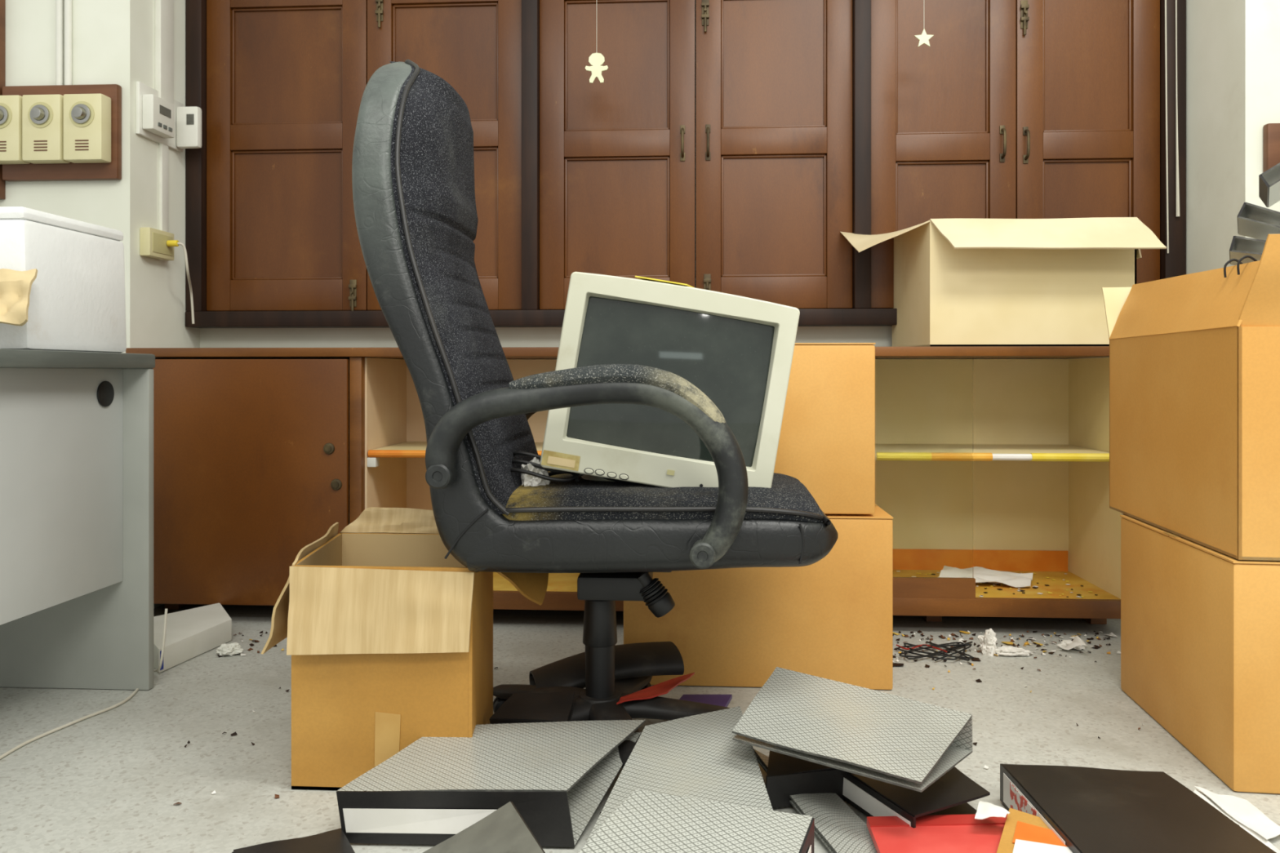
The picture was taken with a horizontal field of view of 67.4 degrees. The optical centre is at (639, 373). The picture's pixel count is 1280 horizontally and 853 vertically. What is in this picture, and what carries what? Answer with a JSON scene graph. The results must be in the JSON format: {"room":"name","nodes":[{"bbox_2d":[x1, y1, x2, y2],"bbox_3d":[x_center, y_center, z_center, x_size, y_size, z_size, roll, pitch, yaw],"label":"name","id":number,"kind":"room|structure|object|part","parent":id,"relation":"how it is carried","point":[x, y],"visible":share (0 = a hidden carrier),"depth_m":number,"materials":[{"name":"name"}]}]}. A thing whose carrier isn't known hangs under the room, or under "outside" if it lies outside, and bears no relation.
{"room":"back office","nodes":[
{"label":"back office","id":0,"kind":"room"},
{"bbox_2d":[0,0,199,608],"bbox_3d":[-2.592,-0.840,2.837,2.472,3.000,0.361,0,0,4],"label":"wall","id":1,"kind":"structure","parent":0,"point":[113,41],"depth_m":2.60,"materials":[{"name":"paint"}]},
{"bbox_2d":[0,0,5,199],"bbox_3d":[-1.784,-1.005,2.590,0.131,1.070,0.029,0,0,4],"label":"trim","id":2,"kind":"structure","parent":1,"relation":"attached to","point":[2,2],"depth_m":2.59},
{"bbox_2d":[2,84,121,181],"bbox_3d":[-1.552,-0.645,2.578,0.322,0.254,0.024,0,0,4],"label":"board","id":3,"kind":"object","parent":1,"relation":"attached to","point":[112,171],"visible":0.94,"depth_m":2.56,"materials":[{"name":"brown wood"}]},
{"bbox_2d":[0,94,30,164],"bbox_3d":[-1.684,-0.646,2.538,0.106,0.174,0.066,0,0,4],"label":"fan speed controller","id":4,"kind":"object","parent":3,"relation":"attached to","point":[11,106],"visible":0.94,"depth_m":2.52,"materials":[{"name":"beige plastic"}]},
{"bbox_2d":[0,141,6,151],"bbox_3d":[-1.685,-0.597,2.525,0.036,0.027,0.002,0,0,4],"label":"vent","id":5,"kind":"object","parent":4,"relation":"attached to","point":[2,144],"depth_m":2.52,"materials":[{"name":"beige plastic"}]},
{"bbox_3d":[-1.685,-0.678,2.515,0.052,0.052,0.021,0,0,4],"label":"knob","id":6,"kind":"part","parent":4,"relation":"part of","materials":[{"name":"metal"}]},
{"bbox_2d":[22,93,70,164],"bbox_3d":[-1.571,-0.646,2.531,0.106,0.174,0.066,0,0,4],"label":"fan speed controller","id":7,"kind":"object","parent":3,"relation":"attached to","point":[42,115],"visible":0.97,"depth_m":2.52,"materials":[{"name":"beige plastic"}]},
{"bbox_3d":[-1.573,-0.678,2.508,0.052,0.052,0.021,0,0,4],"label":"knob","id":8,"kind":"part","parent":7,"relation":"part of","materials":[{"name":"metal"}]},
{"bbox_2d":[33,140,47,151],"bbox_3d":[-1.572,-0.597,2.518,0.036,0.027,0.002,0,0,4],"label":"vent","id":9,"kind":"object","parent":7,"relation":"attached to","point":[38,145],"depth_m":2.52,"materials":[{"name":"beige plastic"}]},
{"bbox_2d":[63,93,111,163],"bbox_3d":[-1.459,-0.646,2.524,0.106,0.174,0.066,0,0,4],"label":"fan speed controller","id":10,"kind":"object","parent":3,"relation":"attached to","point":[86,117],"visible":1,"depth_m":2.51,"materials":[{"name":"beige plastic"}]},
{"bbox_3d":[-1.461,-0.678,2.501,0.052,0.052,0.021,0,0,4],"label":"knob","id":11,"kind":"part","parent":10,"relation":"part of","materials":[{"name":"metal"}]},
{"bbox_2d":[75,139,88,150],"bbox_3d":[-1.460,-0.597,2.511,0.036,0.027,0.002,0,0,4],"label":"vent","id":12,"kind":"object","parent":10,"relation":"attached to","point":[80,144],"depth_m":2.51,"materials":[{"name":"beige plastic"}]},
{"bbox_2d":[55,0,71,84],"bbox_3d":[-1.549,-1.510,2.580,0.042,1.660,0.018,0,0,4],"label":"trim","id":13,"kind":"structure","parent":1,"relation":"attached to","point":[59,3],"depth_m":2.57,"materials":[{"name":"white plastic"}]},
{"bbox_2d":[139,226,173,260],"bbox_3d":[-1.348,-0.360,2.683,0.032,0.078,0.123,0,0,4],"label":"electrical socket","id":14,"kind":"object","parent":1,"relation":"attached to","point":[153,242],"visible":1,"depth_m":2.65,"materials":[{"name":"beige plastic"}]},
{"bbox_2d":[135,81,183,152],"bbox_3d":[-1.338,-0.721,2.714,0.048,0.142,0.224,0,0,4],"label":"controller","id":15,"kind":"object","parent":1,"relation":"attached to","point":[155,117],"visible":0.99,"depth_m":2.64,"materials":[{"name":"white plastic"}]},
{"bbox_2d":[176,106,201,148],"bbox_3d":[-1.310,-0.714,2.796,0.068,0.120,0.042,0,0,4],"label":"remote control","id":16,"kind":"object","parent":15,"relation":"attached to","point":[188,118],"visible":1,"depth_m":2.78,"materials":[{"name":"white plastic"}]},
{"bbox_2d":[155,0,173,261],"bbox_3d":[-1.352,-1.330,2.729,0.018,2.020,0.068,0,0,4],"label":"cable conduit","id":17,"kind":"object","parent":1,"relation":"attached to","point":[164,9],"depth_m":2.72,"materials":[{"name":"white plastic"}]},
{"bbox_2d":[166,240,194,324],"bbox_3d":[-1.300,-0.259,2.755,0.052,0.231,0.123,0,0,4],"label":"plug","id":18,"kind":"object","parent":1,"relation":"hanging from","point":[170,242],"visible":1,"depth_m":2.71,"materials":[{"name":"white plastic"}]},
{"bbox_3d":[-1.296,-0.256,2.759,0.029,0.225,0.118,0,0,-6],"label":"cord","id":19,"kind":"part","parent":18,"relation":"part of","materials":[{"name":"white plastic"}]},
{"bbox_2d":[0,604,1279,852],"bbox_3d":[0.047,0.685,0.749,8.000,0.050,4.500,0,0,4],"label":"floor","id":20,"kind":"structure","parent":0,"point":[109,781],"depth_m":1.77,"materials":[{"name":"stone"}]},
{"bbox_2d":[0,348,155,689],"bbox_3d":[-1.527,0.309,1.465,0.953,0.699,1.162,0,0,4],"label":"desk","id":21,"kind":"object","parent":20,"relation":"on","point":[77,428],"visible":1,"depth_m":1.91,"materials":[{"name":"grey plastic"}]},
{"bbox_3d":[-1.118,0.211,1.448,0.018,0.442,1.100,0,0,4],"label":"modesty panel","id":22,"kind":"part","parent":21,"relation":"part of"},
{"bbox_2d":[0,206,126,352],"bbox_3d":[-1.301,-0.169,1.860,0.457,0.255,0.300,0,0,4],"label":"foam box","id":23,"kind":"object","parent":21,"relation":"on","point":[77,301],"visible":0.94,"depth_m":1.80,"materials":[{"name":"white plastic"}]},
{"bbox_2d":[0,268,37,325],"bbox_3d":[-1.110,-0.128,1.648,0.146,0.115,0.083,0,0,-4],"label":"packing tape","id":24,"kind":"object","parent":23,"relation":"attached to","point":[15,286],"visible":1,"depth_m":1.65,"materials":[{"name":"paper"}]},
{"bbox_3d":[-1.304,-0.285,1.860,0.450,0.024,0.300,0,0,4],"label":"lid","id":25,"kind":"part","parent":23,"relation":"part of","materials":[{"name":"white plastic"}]},
{"bbox_2d":[0,608,168,759],"bbox_3d":[-1.049,0.580,1.814,0.078,0.162,0.561,0,0,4],"label":"cable","id":26,"kind":"object","parent":20,"relation":"on","point":[133,694],"visible":0.89,"depth_m":1.85,"materials":[{"name":"white plastic"}]},
{"bbox_2d":[153,603,231,672],"bbox_3d":[-1.082,0.632,2.318,0.216,0.054,0.376,0,0,-37],"label":"equipment case","id":27,"kind":"object","parent":20,"relation":"on","point":[190,633],"visible":0.73,"depth_m":2.28,"materials":[{"name":"white plastic"}]},
{"bbox_2d":[215,642,243,655],"bbox_3d":[-0.965,0.646,2.254,0.059,0.024,0.060,0,0,-30],"label":"crumpled paper","id":28,"kind":"object","parent":20,"relation":"on","point":[231,649],"visible":1,"depth_m":2.24,"materials":[{"name":"white paper"}]},
{"bbox_2d":[231,828,355,852],"bbox_3d":[-0.439,0.647,1.240,0.141,0.021,0.182,0,0,-30],"label":"ring binder","id":29,"kind":"object","parent":20,"relation":"on","point":[335,841],"visible":1,"depth_m":1.30,"materials":[{"name":"black plastic"}]},
{"bbox_2d":[261,506,548,790],"bbox_3d":[-0.390,0.459,1.669,0.448,0.400,0.369,0,0,4],"label":"cardboard box","id":30,"kind":"object","parent":20,"relation":"on","point":[389,644],"visible":0.73,"depth_m":1.51,"materials":[{"name":"brown cardboard"}]},
{"bbox_2d":[422,801,545,852],"bbox_3d":[-0.188,0.606,1.186,0.150,0.068,0.192,0,0,-23],"label":"ring binder","id":31,"kind":"object","parent":20,"relation":"on","point":[504,830],"visible":1,"depth_m":1.23,"materials":[{"name":"black plastic"}]},
{"bbox_2d":[336,720,645,847],"bbox_3d":[-0.207,0.612,1.452,0.416,0.091,0.262,0,0,4],"label":"ring binder","id":32,"kind":"object","parent":20,"relation":"on","point":[557,775],"visible":0.81,"depth_m":1.37,"materials":[{"name":"black plastic"}]},
{"bbox_2d":[351,59,838,768],"bbox_3d":[-0.066,0.056,1.707,0.775,1.206,0.596,0,0,4],"label":"office chair","id":33,"kind":"object","parent":20,"relation":"on","point":[416,219],"visible":0.88,"depth_m":1.50,"materials":[{"name":"black leather"}]},
{"bbox_2d":[389,61,537,514],"bbox_3d":[-0.298,-0.162,1.722,0.273,0.764,0.473,0,0,4],"label":"backrest cushion","id":34,"kind":"object","parent":33,"relation":"on","point":[442,326],"depth_m":1.55,"materials":[{"name":"black fabric"}]},
{"bbox_3d":[-0.048,0.144,1.974,0.486,0.288,0.060,0,0,4],"label":"armrest frame","id":35,"kind":"part","parent":33,"relation":"part of","materials":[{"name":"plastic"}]},
{"bbox_2d":[489,692,575,724],"bbox_3d":[-0.172,0.581,1.649,0.151,0.045,0.102,0,0,21],"label":"ring binder","id":36,"kind":"object","parent":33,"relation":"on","point":[519,708],"visible":0.91,"depth_m":1.65,"materials":[{"name":"plastic"}]},
{"bbox_2d":[520,457,550,486],"bbox_3d":[-0.176,0.166,1.613,0.049,0.057,0.063,0,0,-16],"label":"crumpled paper","id":37,"kind":"object","parent":33,"relation":"on","point":[527,480],"visible":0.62,"depth_m":1.59,"materials":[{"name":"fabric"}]},
{"bbox_2d":[510,450,631,483],"bbox_3d":[-0.108,0.159,1.618,0.235,0.056,0.105,0,0,4],"label":"power cable","id":38,"kind":"object","parent":33,"relation":"on","point":[552,472],"visible":0.4,"depth_m":1.59,"materials":[{"name":"black plastic"}]},
{"bbox_3d":[-0.082,0.144,1.441,0.486,0.288,0.060,0,0,4],"label":"armrest frame","id":39,"kind":"part","parent":33,"relation":"part of","materials":[{"name":"plastic"}]},
{"bbox_2d":[528,641,684,688],"bbox_3d":[-0.068,0.581,1.868,0.280,0.090,0.140,0,0,-13],"label":"ring binder","id":40,"kind":"object","parent":33,"relation":"on","point":[655,658],"visible":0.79,"depth_m":1.83,"materials":[{"name":"plastic"}]},
{"bbox_2d":[616,672,694,704],"bbox_3d":[0.043,0.571,1.736,0.041,0.013,0.239,0,0,40],"label":"folder","id":41,"kind":"object","parent":33,"relation":"on","point":[663,688],"visible":1,"depth_m":1.72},
{"bbox_3d":[0.026,0.373,1.622,0.067,0.078,0.046,0,0,4],"label":"tension knob","id":42,"kind":"part","parent":33,"relation":"part of","materials":[{"name":"black plastic"}]},
{"bbox_2d":[502,471,824,522],"bbox_3d":[0.042,0.221,1.701,0.527,0.081,0.481,0,0,4],"label":"seat cushion","id":43,"kind":"object","parent":33,"relation":"on","point":[788,500],"depth_m":1.49,"materials":[{"name":"black fabric"}]},
{"bbox_2d":[540,271,799,488],"bbox_3d":[0.057,0.026,1.715,0.423,0.381,0.351,0,0,4],"label":"computer monitor","id":44,"kind":"object","parent":33,"relation":"on","point":[737,350],"visible":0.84,"depth_m":1.56,"materials":[{"name":"plastic"}]},
{"bbox_2d":[125,346,1125,624],"bbox_3d":[-0.052,0.296,2.654,2.606,0.726,0.401,0,0,4],"label":"base cabinet","id":45,"kind":"object","parent":20,"relation":"on","point":[997,464],"visible":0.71,"depth_m":2.53,"materials":[{"name":"brown wood"}]},
{"bbox_3d":[-1.032,0.286,2.531,0.536,0.647,0.015,0,0,4],"label":"door","id":46,"kind":"part","parent":45,"relation":"part of","materials":[{"name":"brown wood"}]},
{"bbox_2d":[373,441,542,450],"bbox_3d":[-0.150,0.213,2.681,1.122,0.016,0.333,0,0,4],"label":"shelf","id":47,"kind":"object","parent":45,"relation":"attached to","point":[379,446],"depth_m":2.68,"materials":[{"name":"wood"}]},
{"bbox_2d":[125,346,1109,359],"bbox_3d":[-0.052,-0.055,2.659,2.606,0.024,0.391,0,0,4],"label":"countertop","id":48,"kind":"structure","parent":45,"relation":"on","point":[975,352],"depth_m":2.50,"materials":[{"name":"brown wood"}]},
{"bbox_2d":[840,217,1166,346],"bbox_3d":[0.923,-0.237,2.545,0.722,0.338,0.418,0,0,4],"label":"cardboard box","id":49,"kind":"object","parent":48,"relation":"on","point":[958,282],"visible":0.98,"depth_m":2.43,"materials":[{"name":"beige cardboard"}]},
{"bbox_3d":[0.723,0.265,2.438,0.241,0.609,0.004,0,0,4],"label":"glass door","id":50,"kind":"part","parent":45,"relation":"part of","materials":[{"name":"white"}]},
{"bbox_3d":[0.725,0.544,2.436,0.244,0.050,0.016,0,0,4],"label":"glass door rail","id":51,"kind":"part","parent":45,"relation":"part of","materials":[{"name":"brown wood"}]},
{"bbox_2d":[875,444,1109,459],"bbox_3d":[0.831,0.213,2.620,0.783,0.016,0.333,0,0,4],"label":"shelf","id":52,"kind":"object","parent":45,"relation":"attached to","point":[980,451],"depth_m":2.51,"materials":[{"name":"yellow wood"}]},
{"bbox_2d":[973,566,1033,587],"bbox_3d":[0.936,0.554,2.608,0.251,0.027,0.153,0,0,20],"label":"paper","id":53,"kind":"object","parent":45,"relation":"in","point":[981,575],"visible":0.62,"depth_m":2.61,"materials":[{"name":"white paper"}]},
{"bbox_2d":[977,573,1097,597],"bbox_3d":[0.855,0.568,2.596,0.694,0.001,0.317,0,0,4],"label":"debris","id":54,"kind":"object","parent":45,"relation":"in","point":[1033,587],"visible":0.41,"depth_m":2.52,"materials":[{"name":"paper"}]},
{"bbox_2d":[584,706,773,845],"bbox_3d":[0.064,0.598,1.445,0.262,0.087,0.379,0,0,4],"label":"ring binder","id":55,"kind":"object","parent":20,"relation":"on","point":[696,757],"visible":0.73,"depth_m":1.44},
{"bbox_2d":[578,789,814,852],"bbox_3d":[0.068,0.576,1.145,0.271,0.093,0.177,0,0,13],"label":"ring binder","id":56,"kind":"object","parent":20,"relation":"on","point":[646,822],"visible":1,"depth_m":1.14,"materials":[{"name":"black plastic"}]},
{"bbox_2d":[173,630,1238,825],"bbox_3d":[0.046,0.656,1.953,2.405,0.004,1.116,0,0,4],"label":"debris","id":57,"kind":"object","parent":20,"relation":"on","point":[1112,634],"visible":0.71,"depth_m":2.32,"materials":[{"name":"paper"}]},
{"bbox_2d":[679,694,732,706],"bbox_3d":[0.116,0.640,1.845,0.125,0.008,0.119,0,0,4],"label":"folder","id":58,"kind":"object","parent":20,"relation":"on","point":[723,700],"visible":0.43,"depth_m":1.87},
{"bbox_2d":[623,503,893,689],"bbox_3d":[0.257,0.479,2.200,0.562,0.360,0.380,0,0,4],"label":"cardboard box","id":59,"kind":"object","parent":20,"relation":"on","point":[831,618],"visible":0.48,"depth_m":2.01,"materials":[{"name":"brown cardboard"}]},
{"bbox_2d":[773,342,875,514],"bbox_3d":[0.239,0.115,2.201,0.527,0.359,0.370,0,0,4],"label":"cardboard box","id":60,"kind":"object","parent":59,"relation":"on","point":[827,439],"visible":0.43,"depth_m":2.00,"materials":[{"name":"brown cardboard"}]},
{"bbox_2d":[765,751,845,808],"bbox_3d":[0.274,0.622,1.534,0.160,0.068,0.201,0,0,4],"label":"ring binder","id":61,"kind":"object","parent":20,"relation":"on","point":[787,775],"visible":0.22,"depth_m":1.46,"materials":[{"name":"black plastic"}]},
{"bbox_2d":[732,666,973,792],"bbox_3d":[0.312,0.534,1.446,0.320,0.082,0.224,0,0,32],"label":"ring binder","id":62,"kind":"object","parent":61,"relation":"on","point":[900,741],"visible":1,"depth_m":1.42,"materials":[{"name":"cardboard"}]},
{"bbox_2d":[753,749,877,852],"bbox_3d":[0.267,0.643,1.445,0.078,0.030,0.352,0,0,-13],"label":"ring binder","id":63,"kind":"object","parent":20,"relation":"on","point":[837,827],"visible":0.62,"depth_m":1.37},
{"bbox_2d":[866,813,1008,852],"bbox_3d":[0.414,0.629,1.268,0.201,0.012,0.193,0,0,4],"label":"folder","id":64,"kind":"object","parent":63,"relation":"on","point":[944,833],"visible":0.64,"depth_m":1.30,"materials":[{"name":"red cardboard"}]},
{"bbox_2d":[974,800,1009,819],"bbox_3d":[0.485,0.601,1.318,0.042,0.008,0.061,0,0,26],"label":"paper","id":65,"kind":"object","parent":64,"relation":"on","point":[985,810],"visible":1,"depth_m":1.31,"materials":[{"name":"white paper"}]},
{"bbox_2d":[842,766,990,828],"bbox_3d":[0.421,0.631,1.432,0.178,0.049,0.180,0,0,-21],"label":"ring binder","id":66,"kind":"object","parent":20,"relation":"on","point":[950,794],"visible":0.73,"depth_m":1.40,"materials":[{"name":"black plastic"}]},
{"bbox_2d":[896,644,946,653],"bbox_3d":[0.668,0.652,2.282,0.115,0.004,0.048,0,0,14],"label":"wire","id":67,"kind":"object","parent":20,"relation":"on","point":[934,647],"visible":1,"depth_m":2.28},
{"bbox_2d":[896,640,973,661],"bbox_3d":[0.702,0.652,2.263,0.205,0.010,0.164,0,0,4],"label":"wire bundle","id":68,"kind":"object","parent":20,"relation":"on","point":[944,655],"visible":1,"depth_m":2.24,"materials":[{"name":"plastic"}]},
{"bbox_2d":[977,628,997,656],"bbox_3d":[0.820,0.631,2.258,0.044,0.059,0.048,0,0,4],"label":"wrapping","id":69,"kind":"object","parent":20,"relation":"on","point":[988,642],"visible":1,"depth_m":2.25,"materials":[{"name":"white paper"}]},
{"bbox_2d":[995,645,1032,656],"bbox_3d":[0.866,0.649,2.247,0.108,0.017,0.043,0,0,4],"label":"wrapping","id":70,"kind":"object","parent":20,"relation":"on","point":[1004,651],"visible":0.99,"depth_m":2.23,"materials":[{"name":"white paper"}]},
{"bbox_2d":[1057,640,1084,649],"bbox_3d":[1.035,0.650,2.301,0.068,0.016,0.036,0,0,19],"label":"wrapper","id":71,"kind":"object","parent":20,"relation":"on","point":[1064,643],"visible":0.62,"depth_m":2.29,"materials":[{"name":"paper"}]},
{"bbox_2d":[1060,635,1092,649],"bbox_3d":[1.019,0.643,2.279,0.050,0.039,0.119,0,0,-3],"label":"paper scrap","id":72,"kind":"object","parent":20,"relation":"on","point":[1077,642],"visible":0.96,"depth_m":2.26,"materials":[{"name":"white paper"}]},
{"bbox_2d":[1000,764,1275,852],"bbox_3d":[0.675,0.627,1.317,0.264,0.060,0.299,0,0,4],"label":"ring binder","id":73,"kind":"object","parent":20,"relation":"on","point":[1090,810],"visible":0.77,"depth_m":1.31,"materials":[{"name":"black plastic"}]},
{"bbox_2d":[996,808,1072,852],"bbox_3d":[0.544,0.627,1.221,0.163,0.037,0.201,0,0,27],"label":"folder","id":74,"kind":"object","parent":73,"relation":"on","point":[1023,832],"visible":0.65,"depth_m":1.26,"materials":[{"name":"paper"}]},
{"bbox_2d":[1120,515,1279,794],"bbox_3d":[1.165,0.477,1.727,0.400,0.364,0.497,0,0,8],"label":"cardboard box","id":75,"kind":"object","parent":20,"relation":"on","point":[1200,624],"visible":0.92,"depth_m":1.61,"materials":[{"name":"brown cardboard"}]},
{"bbox_2d":[1102,234,1279,560],"bbox_3d":[1.218,0.040,1.765,0.526,0.508,0.670,0,0,4],"label":"cardboard box","id":76,"kind":"object","parent":75,"relation":"on","point":[1194,358],"visible":1,"depth_m":1.64,"materials":[{"name":"brown cardboard"}]},
{"bbox_2d":[1223,258,1243,277],"bbox_3d":[1.000,-0.177,1.618,0.032,0.032,0.004,0,0,4],"label":"cable tie","id":77,"kind":"object","parent":76,"relation":"attached to","point":[1227,263],"visible":0.91,"depth_m":1.62,"materials":[{"name":"plastic"}]},
{"bbox_2d":[1236,255,1257,275],"bbox_3d":[0.994,-0.177,1.572,0.032,0.032,0.004,0,0,4],"label":"cable tie","id":78,"kind":"object","parent":76,"relation":"attached to","point":[1245,256],"visible":0.98,"depth_m":1.57,"materials":[{"name":"black plastic"}]},
{"bbox_2d":[1229,235,1266,265],"bbox_3d":[1.292,-0.217,1.835,0.281,0.083,0.260,0,0,32],"label":"ring binder","id":79,"kind":"object","parent":76,"relation":"in","point":[1241,246],"visible":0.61,"depth_m":1.84,"materials":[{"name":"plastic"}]},
{"bbox_2d":[1236,202,1279,239],"bbox_3d":[1.303,-0.257,1.838,0.270,0.129,0.260,0,0,32],"label":"ring binder","id":80,"kind":"object","parent":79,"relation":"on","point":[1254,221],"visible":0.95,"depth_m":1.84,"materials":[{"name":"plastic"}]},
{"bbox_2d":[1258,162,1279,207],"bbox_3d":[1.331,-0.429,1.833,0.251,0.168,0.260,0,0,33],"label":"ring binder","id":81,"kind":"object","parent":80,"relation":"on","point":[1269,180],"visible":1,"depth_m":1.86,"materials":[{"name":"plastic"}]},
{"bbox_2d":[1193,786,1279,839],"bbox_3d":[0.894,0.652,1.422,0.060,0.008,0.172,0,0,4],"label":"paper","id":82,"kind":"object","parent":20,"relation":"on","point":[1255,820],"visible":1,"depth_m":1.42,"materials":[{"name":"white paper"}]},
{"bbox_2d":[1193,789,1279,852],"bbox_3d":[0.862,0.656,1.403,0.034,0.008,0.218,0,0,1],"label":"paper","id":83,"kind":"object","parent":20,"relation":"on","point":[1197,792],"visible":0.41,"depth_m":1.40,"materials":[{"name":"white paper"}]},
{"bbox_2d":[200,0,1107,524],"bbox_3d":[0.182,-0.840,2.919,8.000,3.000,0.150,0,0,4],"label":"wall","id":84,"kind":"structure","parent":0,"point":[366,337],"depth_m":2.91,"materials":[{"name":"paint"}]},
{"bbox_2d":[206,0,522,311],"bbox_3d":[-0.822,-0.723,2.854,0.956,1.091,0.055,0,0,4],"label":"wooden shutters","id":85,"kind":"object","parent":84,"relation":"in","point":[286,80],"depth_m":2.87,"materials":[{"name":"brown wood"}]},
{"bbox_2d":[585,53,608,83],"bbox_3d":[-0.119,-1.218,2.632,0.064,0.844,0.004,0,0,4],"label":"ornament","id":86,"kind":"object","parent":84,"relation":"hanging from","point":[596,60],"visible":1,"depth_m":2.63,"materials":[{"name":"beige plastic"}]},
{"bbox_2d":[185,0,1186,328],"bbox_3d":[0.088,-0.749,2.805,2.879,1.223,0.090,0,0,4],"label":"trim","id":87,"kind":"structure","parent":84,"relation":"attached to","point":[1172,264],"depth_m":2.79,"materials":[{"name":"brown wood"}]},
{"bbox_2d":[539,0,852,310],"bbox_3d":[0.158,-0.728,2.788,0.907,1.081,0.066,0,0,4],"label":"wooden shutters","id":88,"kind":"object","parent":84,"relation":"in","point":[774,77],"depth_m":2.79,"materials":[{"name":"brown wood"}]},
{"bbox_3d":[0.123,-0.668,2.772,0.014,0.104,0.031,0,0,4],"label":"handle","id":89,"kind":"part","parent":88,"relation":"part of","materials":[{"name":"gold metal"}]},
{"bbox_3d":[0.196,-0.669,2.768,0.014,0.104,0.031,0,0,4],"label":"handle","id":90,"kind":"part","parent":88,"relation":"part of","materials":[{"name":"gold metal"}]},
{"bbox_2d":[871,0,1159,308],"bbox_3d":[1.063,-0.728,2.731,0.806,1.081,0.066,0,0,4],"label":"wooden shutters","id":91,"kind":"object","parent":84,"relation":"in","point":[1011,108],"depth_m":2.73,"materials":[{"name":"brown wood"}]},
{"bbox_3d":[1.029,-0.652,2.716,0.014,0.104,0.031,0,0,4],"label":"handle","id":92,"kind":"part","parent":91,"relation":"part of","materials":[{"name":"gold metal"}]},
{"bbox_3d":[1.094,-0.648,2.711,0.014,0.104,0.031,0,0,4],"label":"handle","id":93,"kind":"part","parent":91,"relation":"part of","materials":[{"name":"gold metal"}]},
{"bbox_2d":[1164,0,1168,253],"bbox_3d":[1.464,-0.741,2.669,0.012,0.816,0.004,0,0,4],"label":"blind cord","id":94,"kind":"object","parent":84,"relation":"hanging from","point":[1165,0],"visible":1,"depth_m":2.67,"materials":[{"name":"white plastic"}]},
{"bbox_2d":[1175,0,1179,217],"bbox_3d":[1.493,-0.792,2.667,0.012,0.713,0.009,0,0,4],"label":"blind cord","id":95,"kind":"object","parent":84,"relation":"hanging from","point":[1177,153],"visible":1,"depth_m":2.67,"materials":[{"name":"white plastic"}]},
{"bbox_2d":[914,28,933,47],"bbox_3d":[0.762,-1.258,2.578,0.051,0.763,0.004,0,0,4],"label":"star","id":96,"kind":"object","parent":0,"point":[924,38],"visible":1,"depth_m":2.58,"materials":[{"name":"beige plastic"}]},
{"bbox_2d":[1186,0,1279,274],"bbox_3d":[2.838,-0.840,2.492,2.646,3.000,0.372,0,0,4],"label":"wall","id":97,"kind":"structure","parent":0,"point":[1233,46],"depth_m":2.48,"materials":[{"name":"paint"}]},
{"bbox_2d":[1262,123,1279,172],"bbox_3d":[1.677,-0.555,2.365,0.265,0.123,0.024,0,0,4],"label":"board","id":98,"kind":"object","parent":97,"relation":"attached to","point":[1271,131],"visible":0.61,"depth_m":2.36,"materials":[{"name":"brown wood"}]}
]}

